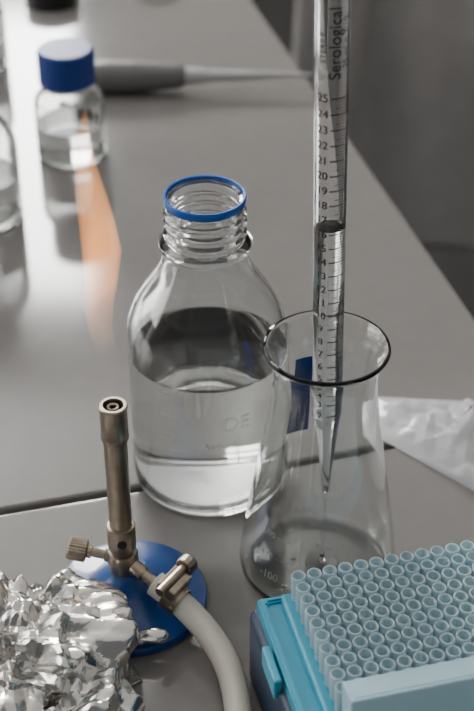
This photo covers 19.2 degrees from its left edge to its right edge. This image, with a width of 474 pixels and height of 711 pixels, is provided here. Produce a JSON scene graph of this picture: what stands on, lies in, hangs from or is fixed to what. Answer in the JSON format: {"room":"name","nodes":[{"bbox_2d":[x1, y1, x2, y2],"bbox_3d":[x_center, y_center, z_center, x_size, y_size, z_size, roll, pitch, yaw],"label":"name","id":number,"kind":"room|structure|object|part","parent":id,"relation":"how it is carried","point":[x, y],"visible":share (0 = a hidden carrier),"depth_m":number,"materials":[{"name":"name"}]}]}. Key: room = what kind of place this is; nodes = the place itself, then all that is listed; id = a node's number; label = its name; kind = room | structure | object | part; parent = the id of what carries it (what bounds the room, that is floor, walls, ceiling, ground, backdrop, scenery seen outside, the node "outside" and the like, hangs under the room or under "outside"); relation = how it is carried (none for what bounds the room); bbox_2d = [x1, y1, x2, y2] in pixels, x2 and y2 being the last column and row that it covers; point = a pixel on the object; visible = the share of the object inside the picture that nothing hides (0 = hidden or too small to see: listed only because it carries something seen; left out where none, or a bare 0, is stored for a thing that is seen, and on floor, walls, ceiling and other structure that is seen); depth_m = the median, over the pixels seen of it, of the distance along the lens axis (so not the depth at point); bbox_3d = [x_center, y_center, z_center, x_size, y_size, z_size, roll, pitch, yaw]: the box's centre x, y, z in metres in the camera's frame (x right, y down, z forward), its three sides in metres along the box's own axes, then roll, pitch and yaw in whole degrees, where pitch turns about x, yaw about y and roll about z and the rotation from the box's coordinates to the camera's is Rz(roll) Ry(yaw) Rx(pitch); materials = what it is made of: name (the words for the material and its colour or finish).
{"room":"laboratory","nodes":[
{"label":"laboratory","id":0,"kind":"room"},
{"bbox_2d":[251,0,473,318],"bbox_3d":[0.000,0.375,2.003,7.000,0.100,7.200,0,36,0],"label":"floor","id":1,"kind":"structure","parent":0,"point":[457,266],"depth_m":2.71,"materials":[{"name":"plastic"}]},
{"bbox_2d":[0,0,473,515],"bbox_3d":[-0.866,0.016,1.647,1.710,0.900,1.798,-9,37,-12],"label":"lab bench","id":2,"kind":"object","parent":1,"relation":"on","point":[83,245],"visible":0.57,"depth_m":1.02,"materials":[{"name":"laminate"}]},
{"bbox_2d":[0,3,8,73],"bbox_3d":[-0.235,-0.298,1.230,0.060,0.098,0.060,0,36,0],"label":"bottle","id":3,"kind":"object","parent":2,"relation":"on","point":[4,60],"visible":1,"depth_m":1.24,"materials":[{"name":"clear glass"}]},
{"bbox_2d":[0,115,22,232],"bbox_3d":[-0.190,-0.149,1.010,0.062,0.115,0.062,0,36,0],"label":"bottle","id":4,"kind":"object","parent":2,"relation":"on","point":[11,202],"visible":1,"depth_m":1.01,"materials":[{"name":"clear glass"}]},
{"bbox_2d":[25,0,77,11],"bbox_3d":[-0.183,-0.357,1.379,0.052,0.018,0.052,0,36,0],"label":"tape roll","id":5,"kind":"object","parent":2,"relation":"on","point":[37,5],"visible":1,"depth_m":1.36,"materials":[{"name":"black plastic"}]},
{"bbox_2d":[34,37,106,169],"bbox_3d":[-0.132,-0.198,1.097,0.055,0.092,0.055,0,36,0],"label":"bottle","id":6,"kind":"object","parent":2,"relation":"on","point":[69,108],"visible":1,"depth_m":1.08,"materials":[{"name":"clear glass"}]},
{"bbox_3d":[-0.132,-0.192,1.101,0.055,0.078,0.055,0,36,0],"label":"glass","id":7,"kind":"part","parent":6,"relation":"part of","materials":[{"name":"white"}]},
{"bbox_2d":[94,60,311,92],"bbox_3d":[-0.046,-0.242,1.211,0.222,0.028,0.028,-1,36,-1],"label":"micropipette","id":8,"kind":"object","parent":2,"relation":"on","point":[112,76],"visible":0.72,"depth_m":1.20,"materials":[{"name":"grey plastic"}]},
{"bbox_3d":[-0.090,-0.241,1.210,0.090,0.028,0.028,-1,36,-1],"label":"handle","id":9,"kind":"part","parent":8,"relation":"part of","materials":[{"name":"grey plastic"}]},
{"bbox_2d":[0,435,473,710],"bbox_3d":[-0.521,0.799,0.568,1.710,0.900,0.948,-9,37,-12],"label":"lab bench","id":10,"kind":"object","parent":1,"relation":"on","point":[431,485],"visible":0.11,"depth_m":0.77,"materials":[{"name":"laminate"}]},
{"bbox_2d":[0,568,168,710],"bbox_3d":[-0.096,0.141,0.670,0.142,0.044,0.114,30,45,34],"label":"foil","id":11,"kind":"object","parent":10,"relation":"on","point":[68,643],"visible":1,"depth_m":0.66,"materials":[{"name":"grey metal"}]},
{"bbox_2d":[65,396,251,710],"bbox_3d":[-0.044,0.107,0.516,0.103,0.282,0.400,0,36,0],"label":"burner","id":12,"kind":"object","parent":10,"relation":"on","point":[164,587],"visible":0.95,"depth_m":0.69,"materials":[{"name":"blue metal"}]},
{"bbox_3d":[-0.081,0.098,0.709,0.010,0.012,0.012,12,36,-4],"label":"valve knob","id":13,"kind":"part","parent":12,"relation":"part of","materials":[{"name":"silver metal"}]},
{"bbox_2d":[127,175,284,516],"bbox_3d":[-0.016,-0.007,0.756,0.086,0.183,0.086,0,36,0],"label":"bottle","id":14,"kind":"object","parent":10,"relation":"on","point":[200,375],"visible":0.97,"depth_m":0.72,"materials":[{"name":"clear glass"}]},
{"bbox_2d":[240,310,394,598],"bbox_3d":[0.043,0.053,0.706,0.082,0.145,0.082,-8,37,-10],"label":"flask","id":15,"kind":"object","parent":10,"relation":"on","point":[319,497],"visible":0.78,"depth_m":0.68,"materials":[{"name":"clear glass"}]},
{"bbox_2d":[312,0,350,381],"bbox_3d":[0.041,-0.082,0.608,0.022,0.373,0.015,0,36,0],"label":"pipette","id":16,"kind":"object","parent":15,"relation":"in","point":[332,17],"visible":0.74,"depth_m":0.60,"materials":[{"name":"white"}]},
{"bbox_2d":[249,540,473,710],"bbox_3d":[0.085,0.141,0.636,0.142,0.085,0.103,-8,37,-11],"label":"tip box","id":17,"kind":"object","parent":10,"relation":"on","point":[395,633],"visible":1,"depth_m":0.62,"materials":[{"name":"blue plastic"}]},
{"bbox_2d":[257,596,321,710],"bbox_3d":[0.084,0.134,0.639,0.149,0.014,0.114,0,36,0],"label":"tray","id":18,"kind":"object","parent":17,"relation":"on","point":[290,666],"depth_m":0.63,"materials":[{"name":"teal plastic"}]},
{"bbox_3d":[0.084,0.127,0.635,0.112,0.006,0.076,-8,37,-11],"label":"rack plate","id":19,"kind":"part","parent":17,"relation":"part of","materials":[{"name":"teal plastic"}]},
{"bbox_3d":[0.046,0.154,0.581,0.002,0.040,0.012,-8,29,-11],"label":"lid","id":20,"kind":"part","parent":17,"relation":"part of","materials":[{"name":"white plastic"}]},
{"bbox_3d":[0.099,0.130,0.583,0.112,0.002,0.011,-8,29,-11],"label":"lid","id":21,"kind":"part","parent":17,"relation":"part of","materials":[{"name":"white plastic"}]},
{"bbox_3d":[0.101,0.149,0.586,0.112,0.040,0.002,-8,29,-11],"label":"lid panel","id":22,"kind":"part","parent":17,"relation":"part of","materials":[{"name":"teal plastic"}]},
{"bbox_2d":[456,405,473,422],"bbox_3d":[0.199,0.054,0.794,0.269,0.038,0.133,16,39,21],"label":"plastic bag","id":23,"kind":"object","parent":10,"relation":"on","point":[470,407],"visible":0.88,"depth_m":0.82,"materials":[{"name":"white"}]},
{"bbox_3d":[0.544,-0.597,2.354,0.440,1.060,0.460,7,37,10],"label":"chair","id":24,"kind":"object","parent":1,"relation":"on","visible":0},
{"bbox_2d":[292,0,473,251],"bbox_3d":[0.490,-0.569,2.063,0.809,0.917,0.224,7,37,10],"label":"lab coat","id":25,"kind":"object","parent":24,"relation":"on","point":[411,119],"visible":0.66,"depth_m":2.17,"materials":[{"name":"fabric"}]}
]}

